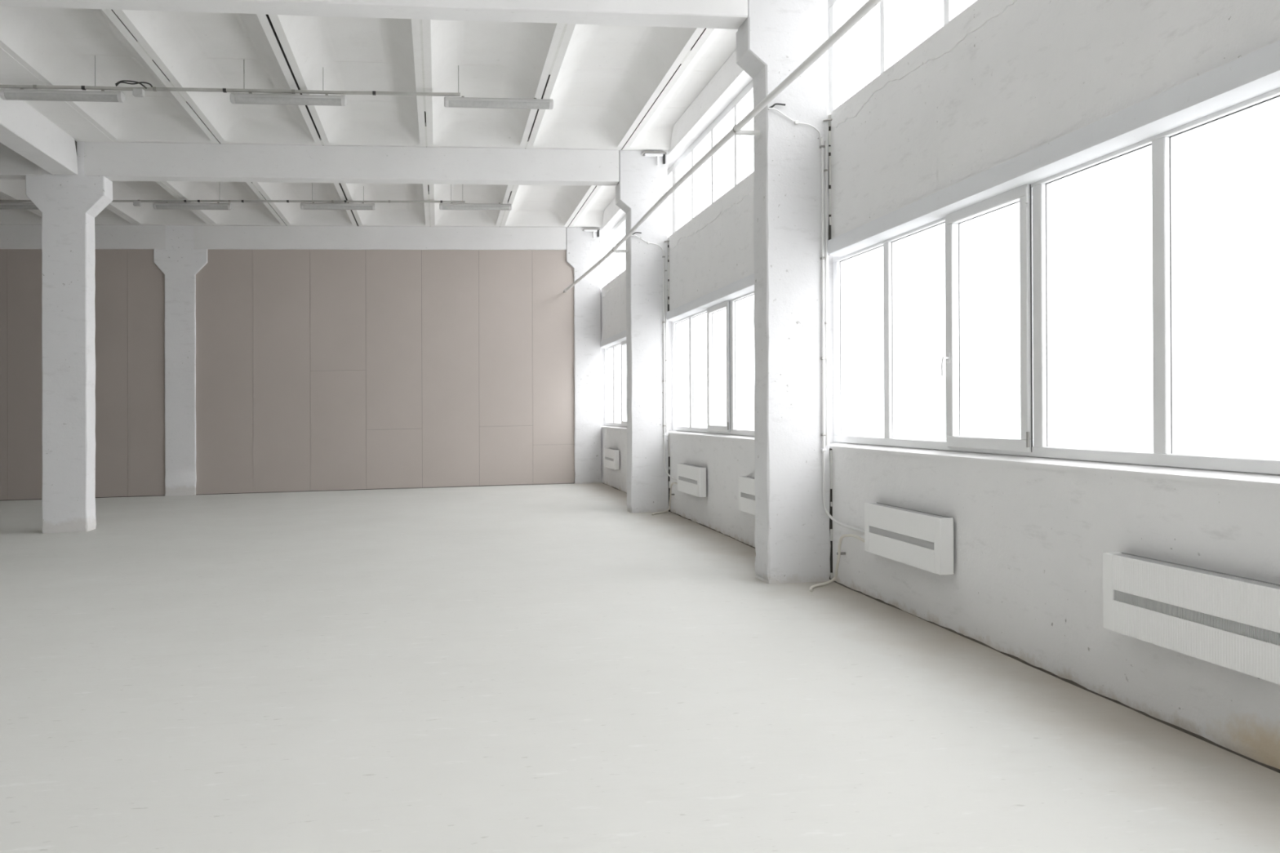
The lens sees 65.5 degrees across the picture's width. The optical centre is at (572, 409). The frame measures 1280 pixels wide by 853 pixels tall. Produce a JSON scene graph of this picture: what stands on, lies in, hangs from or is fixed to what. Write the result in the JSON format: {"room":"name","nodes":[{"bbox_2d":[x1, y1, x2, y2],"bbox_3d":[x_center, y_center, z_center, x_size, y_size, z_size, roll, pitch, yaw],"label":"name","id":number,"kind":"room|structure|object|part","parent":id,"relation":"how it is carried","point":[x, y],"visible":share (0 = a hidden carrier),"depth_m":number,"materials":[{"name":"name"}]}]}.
{"room":"empty industrial loft","nodes":[
{"label":"empty industrial loft","id":0,"kind":"room"},
{"bbox_2d":[0,224,574,500],"bbox_3d":[-12.846,-1.009,18.727,26.900,6.131,0.273,0,0,-8],"label":"wall","id":1,"kind":"structure","parent":0,"point":[317,370],"depth_m":19.66,"materials":[{"name":"beige paint"}]},
{"bbox_2d":[0,5,737,227],"bbox_3d":[-11.157,-3.888,6.710,27.550,0.727,24.760,0,0,-8],"label":"ceiling","id":2,"kind":"structure","parent":0,"point":[611,87],"depth_m":12.06,"materials":[{"name":"paint"}]},
{"bbox_2d":[0,55,460,97],"bbox_3d":[-4.042,-3.736,11.116,5.530,0.504,0.070,0,0,-8],"label":"channel","id":3,"kind":"object","parent":2,"relation":"hanging from","point":[137,91],"visible":0.98,"depth_m":11.11,"materials":[{"name":"metal"}]},
{"bbox_2d":[0,88,124,102],"bbox_3d":[-5.608,-3.461,10.909,1.270,0.143,0.141,0,0,-8],"label":"lamp","id":4,"kind":"object","parent":3,"relation":"attached to","point":[5,94],"visible":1,"depth_m":10.88,"materials":[{"name":"white metal"}]},
{"bbox_2d":[4,88,116,96],"bbox_3d":[-5.608,-3.484,10.909,1.210,0.068,0.124,0,0,-8],"label":"ceiling light","id":5,"kind":"object","parent":4,"relation":"on","point":[7,92],"depth_m":10.85,"materials":[{"name":"white metal"}]},
{"bbox_2d":[229,92,346,106],"bbox_3d":[-3.215,-3.519,11.233,1.270,0.143,0.141,0,0,-8],"label":"lamp","id":6,"kind":"object","parent":3,"relation":"attached to","point":[249,97],"visible":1,"depth_m":11.20,"materials":[{"name":"metal"}]},
{"bbox_2d":[234,93,341,100],"bbox_3d":[-3.215,-3.542,11.233,1.210,0.068,0.124,0,0,-8],"label":"ceiling light","id":7,"kind":"object","parent":6,"relation":"on","point":[237,96],"depth_m":11.18,"materials":[{"name":"white metal"}]},
{"bbox_2d":[444,96,553,109],"bbox_3d":[-0.856,-3.577,11.551,1.270,0.143,0.141,0,0,-8],"label":"lamp","id":8,"kind":"object","parent":3,"relation":"attached to","point":[454,101],"visible":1,"depth_m":11.52,"materials":[{"name":"metal"}]},
{"bbox_2d":[448,97,549,104],"bbox_3d":[-0.856,-3.600,11.551,1.210,0.068,0.124,0,0,-8],"label":"ceiling light","id":9,"kind":"object","parent":8,"relation":"on","point":[452,100],"depth_m":11.50,"materials":[{"name":"white metal"}]},
{"bbox_2d":[0,182,465,206],"bbox_3d":[-6.921,-3.684,16.782,10.140,0.560,0.070,0,0,-8],"label":"channel","id":10,"kind":"object","parent":2,"relation":"hanging from","point":[135,202],"visible":0.84,"depth_m":17.00,"materials":[{"name":"metal"}]},
{"bbox_2d":[0,202,38,209],"bbox_3d":[-9.131,-3.394,16.488,1.270,0.143,0.141,0,0,-8],"label":"lamp","id":11,"kind":"object","parent":10,"relation":"attached to","point":[2,205],"visible":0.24,"depth_m":16.44,"materials":[{"name":"metal"}]},
{"bbox_2d":[0,202,35,205],"bbox_3d":[-9.131,-3.417,16.488,1.210,0.068,0.124,0,0,-8],"label":"ceiling light","id":12,"kind":"object","parent":11,"relation":"on","point":[1,203],"depth_m":16.43,"materials":[{"name":"white metal"}]},
{"bbox_2d":[152,201,231,209],"bbox_3d":[-6.455,-3.464,16.849,1.270,0.143,0.141,0,0,-8],"label":"lamp","id":13,"kind":"object","parent":10,"relation":"attached to","point":[155,205],"visible":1,"depth_m":16.81,"materials":[{"name":"metal"}]},
{"bbox_2d":[155,202,227,206],"bbox_3d":[-6.455,-3.487,16.849,1.210,0.068,0.124,0,0,-8],"label":"ceiling light","id":14,"kind":"object","parent":13,"relation":"on","point":[157,204],"depth_m":16.80,"materials":[{"name":"white metal"}]},
{"bbox_2d":[300,202,375,209],"bbox_3d":[-4.057,-3.526,17.173,1.270,0.143,0.141,0,0,-8],"label":"lamp","id":15,"kind":"object","parent":10,"relation":"attached to","point":[362,206],"visible":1,"depth_m":17.14,"materials":[{"name":"metal"}]},
{"bbox_2d":[302,203,372,206],"bbox_3d":[-4.057,-3.549,17.173,1.210,0.068,0.124,0,0,-8],"label":"ceiling light","id":16,"kind":"object","parent":15,"relation":"on","point":[304,204],"depth_m":17.12,"materials":[{"name":"white metal"}]},
{"bbox_2d":[439,202,511,210],"bbox_3d":[-1.709,-3.588,17.491,1.270,0.143,0.141,0,0,-8],"label":"lamp","id":17,"kind":"object","parent":10,"relation":"attached to","point":[451,206],"visible":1,"depth_m":17.45,"materials":[{"name":"metal"}]},
{"bbox_2d":[442,203,509,206],"bbox_3d":[-1.709,-3.611,17.491,1.210,0.068,0.124,0,0,-8],"label":"ceiling light","id":18,"kind":"object","parent":17,"relation":"on","point":[443,204],"depth_m":17.44,"materials":[{"name":"white metal"}]},
{"bbox_2d":[0,483,1279,852],"bbox_3d":[-11.145,1.723,6.643,27.020,0.466,24.160,0,0,-8],"label":"floor","id":19,"kind":"structure","parent":0,"point":[543,668],"depth_m":5.07,"materials":[{"name":"white concrete"}]},
{"bbox_2d":[25,142,112,533],"bbox_3d":[-6.827,-0.975,13.471,1.001,5.261,0.366,0,0,-8],"label":"column","id":20,"kind":"structure","parent":19,"relation":"on","point":[68,205],"depth_m":13.30,"materials":[{"name":"paint"}]},
{"bbox_2d":[0,142,43,179],"bbox_3d":[-11.087,-3.287,12.864,8.033,0.590,0.288,0,0,-8],"label":"beam","id":21,"kind":"structure","parent":20,"relation":"attached to","point":[13,166],"depth_m":13.22,"materials":[{"name":"paint"}]},
{"bbox_2d":[84,142,618,185],"bbox_3d":[-2.966,-3.450,13.962,7.303,0.577,0.287,0,0,-8],"label":"beam","id":22,"kind":"structure","parent":20,"relation":"on","point":[114,161],"depth_m":13.82,"materials":[{"name":"paint"}]},
{"bbox_2d":[153,225,207,496],"bbox_3d":[-7.631,-0.955,19.416,0.998,5.261,0.366,0,0,-8],"label":"column","id":23,"kind":"structure","parent":19,"relation":"on","point":[180,263],"depth_m":19.23,"materials":[{"name":"paint"}]},
{"bbox_2d":[0,224,165,248],"bbox_3d":[-11.889,-3.267,18.810,8.033,0.590,0.288,0,0,-8],"label":"beam","id":24,"kind":"structure","parent":23,"relation":"attached to","point":[11,236],"depth_m":19.07,"materials":[{"name":"paint"}]},
{"bbox_2d":[193,225,566,249],"bbox_3d":[-3.769,-3.430,19.907,7.303,0.578,0.288,0,0,-8],"label":"beam","id":25,"kind":"structure","parent":23,"relation":"on","point":[205,237],"depth_m":19.75,"materials":[{"name":"paint"}]},
{"bbox_2d":[566,226,601,484],"bbox_3d":[0.213,-1.115,20.476,0.713,5.261,0.366,0,0,-8],"label":"column","id":26,"kind":"structure","parent":19,"relation":"on","point":[583,250],"depth_m":20.31,"materials":[{"name":"white paint"}]},
{"bbox_2d":[582,227,599,237],"bbox_3d":[0.380,-3.625,20.297,0.368,0.197,0.057,0,0,-8],"label":"wall bracket","id":27,"kind":"object","parent":26,"relation":"attached to","point":[586,229],"visible":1,"depth_m":20.28,"materials":[{"name":"metal"}]},
{"bbox_2d":[615,150,668,512],"bbox_3d":[1.015,-1.135,14.531,0.711,5.261,0.366,0,0,-8],"label":"column","id":28,"kind":"structure","parent":19,"relation":"on","point":[642,183],"depth_m":14.36,"materials":[{"name":"white paint"}]},
{"bbox_2d":[631,231,662,252],"bbox_3d":[1.078,-2.393,14.344,0.487,0.352,0.034,0,0,-12],"label":"cable","id":29,"kind":"object","parent":28,"relation":"attached to","point":[648,242],"visible":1,"depth_m":14.34,"materials":[{"name":"white plastic"}]},
{"bbox_2d":[641,151,666,165],"bbox_3d":[1.183,-3.645,14.351,0.368,0.197,0.057,0,0,-8],"label":"wall bracket","id":30,"kind":"object","parent":28,"relation":"attached to","point":[657,155],"visible":1,"depth_m":14.34,"materials":[{"name":"metal"}]},
{"bbox_2d":[644,153,662,156],"bbox_3d":[1.172,-3.688,14.350,0.270,0.039,0.057,0,0,-8],"label":"ceiling light","id":31,"kind":"object","parent":30,"relation":"attached to","point":[646,154],"depth_m":14.33,"materials":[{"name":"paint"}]},
{"bbox_3d":[1.327,-3.638,14.383,0.035,0.140,0.032,0,0,-8],"label":"bolt plate","id":32,"kind":"part","parent":30,"relation":"part of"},
{"bbox_2d":[662,251,676,479],"bbox_3d":[1.419,-0.637,13.954,0.075,3.324,0.898,0,0,-10],"label":"supply pipe","id":33,"kind":"object","parent":28,"relation":"attached to","point":[663,256],"visible":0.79,"depth_m":14.37,"materials":[{"name":"metal"}]},
{"bbox_2d":[651,482,676,515],"bbox_3d":[1.306,1.249,13.844,0.370,0.472,0.719,0,0,-8],"label":"hose","id":34,"kind":"object","parent":19,"relation":"on","point":[671,485],"visible":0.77,"depth_m":14.12,"materials":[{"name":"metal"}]},
{"bbox_2d":[736,0,831,583],"bbox_3d":[1.820,-1.155,8.585,0.713,5.261,0.365,0,0,-8],"label":"column","id":35,"kind":"structure","parent":19,"relation":"on","point":[793,544],"depth_m":8.42,"materials":[{"name":"white paint"}]},
{"bbox_2d":[563,0,881,293],"bbox_3d":[1.524,-2.400,8.357,0.245,0.163,24.140,0,0,-8],"label":"pipe","id":36,"kind":"object","parent":35,"relation":"attached to","point":[868,5],"visible":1,"depth_m":8.06,"materials":[{"name":"metal"}]},
{"bbox_2d":[767,102,821,145],"bbox_3d":[1.881,-2.413,8.398,0.487,0.352,0.034,0,0,-12],"label":"cable","id":37,"kind":"object","parent":35,"relation":"attached to","point":[796,122],"visible":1,"depth_m":8.39,"materials":[{"name":"white plastic"}]},
{"bbox_2d":[819,137,864,533],"bbox_3d":[2.222,-0.657,8.008,0.075,3.324,0.898,0,0,-10],"label":"supply pipe","id":38,"kind":"object","parent":35,"relation":"attached to","point":[822,146],"visible":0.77,"depth_m":8.42,"materials":[{"name":"metal"}]},
{"bbox_2d":[809,533,864,591],"bbox_3d":[2.108,1.229,7.897,0.370,0.472,0.719,0,0,-8],"label":"hose","id":39,"kind":"object","parent":19,"relation":"on","point":[839,553],"visible":0.83,"depth_m":8.17,"materials":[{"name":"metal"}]},
{"bbox_3d":[-6.023,-0.995,7.526,0.998,5.261,0.367,0,0,-8],"label":"column","id":40,"kind":"structure","parent":19,"relation":"on","visible":0},
{"bbox_2d":[0,82,78,174],"bbox_3d":[-6.424,-3.385,10.472,0.335,0.456,5.711,0,0,-8],"label":"tie beam","id":41,"kind":"structure","parent":40,"relation":"on","point":[24,130],"depth_m":12.07,"materials":[{"name":"paint"}]},
{"bbox_2d":[0,0,747,29],"bbox_3d":[-2.167,-3.469,8.015,7.316,0.580,0.287,0,0,-8],"label":"beam","id":42,"kind":"structure","parent":40,"relation":"on","point":[709,14],"depth_m":8.14,"materials":[{"name":"paint"}]},
{"bbox_2d":[600,0,1279,768],"bbox_3d":[2.303,-1.277,8.620,0.377,5.595,24.460,0,0,-8],"label":"wall","id":43,"kind":"structure","parent":0,"point":[1006,95],"depth_m":5.75,"materials":[{"name":"paint"}]},
{"bbox_2d":[604,448,619,470],"bbox_3d":[0.755,0.928,18.885,0.117,0.369,1.155,0,0,-8],"label":"radiator","id":44,"kind":"object","parent":43,"relation":"attached to","point":[611,456],"depth_m":18.59,"materials":[{"name":"white metal"}]},
{"bbox_3d":[0.699,0.829,18.883,0.006,0.167,0.995,0,0,-8],"label":"panel","id":45,"kind":"part","parent":44,"relation":"part of","materials":[{"name":"white metal"}]},
{"bbox_3d":[0.699,1.038,18.883,0.006,0.150,0.995,0,0,-8],"label":"panel","id":46,"kind":"part","parent":44,"relation":"part of","materials":[{"name":"white metal"}]},
{"bbox_3d":[0.819,0.926,18.321,0.092,0.368,0.020,0,0,-8],"label":"panel","id":47,"kind":"part","parent":44,"relation":"part of","materials":[{"name":"white metal"}]},
{"bbox_2d":[600,340,626,430],"bbox_3d":[1.046,-0.474,17.643,0.156,1.676,5.845,0,0,-8],"label":"window","id":48,"kind":"structure","parent":43,"relation":"in","point":[615,425],"depth_m":19.47,"materials":[{"name":"white plastic"}]},
{"bbox_3d":[1.029,0.338,17.638,0.116,0.053,5.845,0,0,-8],"label":"sill","id":49,"kind":"part","parent":48,"relation":"part of","materials":[{"name":"paint"}]},
{"bbox_3d":[1.002,-0.495,18.107,0.067,1.568,0.926,0,0,-8],"label":"sash","id":50,"kind":"part","parent":48,"relation":"part of","materials":[{"name":"white plastic"}]},
{"bbox_2d":[607,164,674,283],"bbox_3d":[1.162,-3.112,17.952,0.070,1.221,5.990,0,0,-8],"label":"window","id":51,"kind":"structure","parent":43,"relation":"in","point":[615,229],"depth_m":19.81,"materials":[{"name":"white plastic"}]},
{"bbox_2d":[676,462,706,497],"bbox_3d":[1.557,0.908,12.939,0.117,0.369,1.155,0,0,-8],"label":"radiator","id":52,"kind":"object","parent":43,"relation":"attached to","point":[691,478],"depth_m":12.73,"materials":[{"name":"white metal"}]},
{"bbox_3d":[1.433,0.911,13.467,0.012,0.367,0.074,0,0,-8],"label":"corner panel","id":53,"kind":"part","parent":52,"relation":"part of","materials":[{"name":"white metal"}]},
{"bbox_3d":[1.501,0.809,12.937,0.006,0.167,0.995,0,0,-8],"label":"panel","id":54,"kind":"part","parent":52,"relation":"part of","materials":[{"name":"white metal"}]},
{"bbox_3d":[1.502,1.018,12.937,0.006,0.150,0.995,0,0,-8],"label":"panel","id":55,"kind":"part","parent":52,"relation":"part of","materials":[{"name":"white metal"}]},
{"bbox_2d":[681,463,702,467],"bbox_3d":[1.546,0.735,12.942,0.084,0.013,1.092,0,0,-8],"label":"air vent","id":56,"kind":"object","parent":52,"relation":"in","point":[683,465],"depth_m":12.93,"materials":[{"name":"white metal"}]},
{"bbox_3d":[1.577,0.907,12.403,0.012,0.367,0.084,0,0,-8],"label":"corner panel","id":57,"kind":"part","parent":52,"relation":"part of","materials":[{"name":"white metal"}]},
{"bbox_3d":[1.622,0.906,12.375,0.092,0.368,0.020,0,0,-8],"label":"panel","id":58,"kind":"part","parent":52,"relation":"part of","materials":[{"name":"white metal"}]},
{"bbox_2d":[668,291,754,441],"bbox_3d":[1.848,-0.493,11.697,0.156,1.676,5.845,0,0,-8],"label":"window","id":59,"kind":"structure","parent":43,"relation":"in","point":[731,431],"depth_m":12.54,"materials":[{"name":"white plastic"}]},
{"bbox_3d":[1.690,-0.284,12.574,0.057,0.156,0.028,0,0,-8],"label":"handle","id":60,"kind":"part","parent":59,"relation":"part of","materials":[{"name":"white plastic"}]},
{"bbox_3d":[1.831,0.318,11.692,0.116,0.053,5.845,0,0,-8],"label":"sill","id":61,"kind":"part","parent":59,"relation":"part of","materials":[{"name":"paint"}]},
{"bbox_3d":[1.805,-0.515,12.161,0.067,1.568,0.926,0,0,-8],"label":"sash","id":62,"kind":"part","parent":59,"relation":"part of","materials":[{"name":"white plastic"}]},
{"bbox_2d":[738,475,755,515],"bbox_3d":[1.931,0.899,10.169,0.117,0.369,1.155,0,0,-8],"label":"radiator","id":63,"kind":"object","parent":43,"relation":"attached to","point":[746,483],"depth_m":10.45,"materials":[{"name":"white metal"}]},
{"bbox_3d":[1.807,0.902,10.697,0.012,0.367,0.074,0,0,-8],"label":"corner panel","id":64,"kind":"part","parent":63,"relation":"part of","materials":[{"name":"white metal"}]},
{"bbox_3d":[1.875,0.800,10.167,0.006,0.167,0.995,0,0,-8],"label":"panel","id":65,"kind":"part","parent":63,"relation":"part of","materials":[{"name":"white metal"}]},
{"bbox_3d":[1.876,1.008,10.167,0.006,0.150,0.995,0,0,-8],"label":"panel","id":66,"kind":"part","parent":63,"relation":"part of","materials":[{"name":"white metal"}]},
{"bbox_2d":[673,0,829,231],"bbox_3d":[1.965,-3.132,12.006,0.070,1.221,5.990,0,0,-8],"label":"window","id":67,"kind":"structure","parent":43,"relation":"in","point":[735,107],"depth_m":12.86,"materials":[{"name":"white plastic"}]},
{"bbox_2d":[828,0,957,113],"bbox_3d":[2.767,-3.152,6.060,0.070,1.221,5.990,0,0,-8],"label":"window","id":68,"kind":"structure","parent":43,"relation":"in","point":[950,6],"depth_m":8.90,"materials":[{"name":"white glass"}]},
{"bbox_3d":[2.767,-3.152,6.060,0.070,1.221,5.990,0,0,-8],"label":"frame","id":69,"kind":"part","parent":68,"relation":"part of","materials":[{"name":"white plastic"}]},
{"bbox_2d":[864,502,954,575],"bbox_3d":[2.360,0.888,6.993,0.117,0.369,1.155,0,0,-8],"label":"radiator","id":70,"kind":"object","parent":43,"relation":"attached to","point":[923,540],"depth_m":6.82,"materials":[{"name":"white metal"}]},
{"bbox_3d":[2.236,0.891,7.521,0.012,0.367,0.074,0,0,-8],"label":"corner panel","id":71,"kind":"part","parent":70,"relation":"part of","materials":[{"name":"white metal"}]},
{"bbox_3d":[2.305,0.998,6.990,0.006,0.150,0.995,0,0,-8],"label":"panel","id":72,"kind":"part","parent":70,"relation":"part of","materials":[{"name":"white metal"}]},
{"bbox_3d":[2.304,0.789,6.991,0.006,0.167,0.995,0,0,-8],"label":"panel","id":73,"kind":"part","parent":70,"relation":"part of","materials":[{"name":"white metal"}]},
{"bbox_2d":[871,502,949,518],"bbox_3d":[2.349,0.715,6.996,0.084,0.013,1.092,0,0,-8],"label":"air vent","id":74,"kind":"object","parent":70,"relation":"in","point":[877,507],"depth_m":6.98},
{"bbox_3d":[2.380,0.887,6.457,0.012,0.367,0.084,0,0,-8],"label":"corner panel","id":75,"kind":"part","parent":70,"relation":"part of","materials":[{"name":"white metal"}]},
{"bbox_3d":[2.425,0.887,6.429,0.092,0.368,0.020,0,0,-8],"label":"panel","id":76,"kind":"part","parent":70,"relation":"part of","materials":[{"name":"white metal"}]},
{"bbox_2d":[829,87,1279,489],"bbox_3d":[2.651,-0.513,5.751,0.156,1.676,5.845,0,0,-8],"label":"window","id":77,"kind":"structure","parent":43,"relation":"in","point":[1034,448],"depth_m":5.66,"materials":[{"name":"white plastic"}]},
{"bbox_3d":[2.493,-0.304,6.628,0.057,0.156,0.028,0,0,-8],"label":"handle","id":78,"kind":"part","parent":77,"relation":"part of","materials":[{"name":"white plastic"}]},
{"bbox_3d":[2.608,-0.535,6.215,0.067,1.568,0.926,0,0,-8],"label":"sash","id":79,"kind":"part","parent":77,"relation":"part of","materials":[{"name":"white plastic"}]},
{"bbox_3d":[2.634,0.298,5.746,0.116,0.053,5.845,0,0,-8],"label":"sill","id":80,"kind":"part","parent":77,"relation":"part of","materials":[{"name":"paint"}]},
{"bbox_2d":[1102,551,1279,684],"bbox_3d":[2.726,0.879,4.283,0.117,0.369,1.155,0,0,-8],"label":"radiator","id":81,"kind":"object","parent":43,"relation":"attached to","point":[1227,620],"depth_m":4.25,"materials":[{"name":"white metal"}]},
{"bbox_3d":[2.602,0.882,4.810,0.012,0.367,0.074,0,0,-8],"label":"corner panel","id":82,"kind":"part","parent":81,"relation":"part of","materials":[{"name":"white metal"}]},
{"bbox_3d":[2.639,0.881,4.844,0.092,0.368,0.020,0,0,-8],"label":"panel","id":83,"kind":"part","parent":81,"relation":"part of","materials":[{"name":"white metal"}]},
{"bbox_3d":[2.670,0.780,4.281,0.006,0.167,0.995,0,0,-8],"label":"panel","id":84,"kind":"part","parent":81,"relation":"part of","materials":[{"name":"white metal"}]},
{"bbox_3d":[2.671,0.989,4.280,0.006,0.150,0.995,0,0,-8],"label":"panel","id":85,"kind":"part","parent":81,"relation":"part of","materials":[{"name":"white metal"}]},
{"bbox_2d":[1114,553,1279,589],"bbox_3d":[2.715,0.706,4.285,0.084,0.013,1.092,0,0,-8],"label":"air vent","id":86,"kind":"object","parent":81,"relation":"in","point":[1203,575],"depth_m":4.30,"materials":[{"name":"white metal"}]},
{"bbox_3d":[2.716,0.879,4.282,0.089,0.368,1.151,0,0,-8],"label":"plate","id":87,"kind":"part","parent":81,"relation":"part of","materials":[{"name":"white metal"}]}
]}

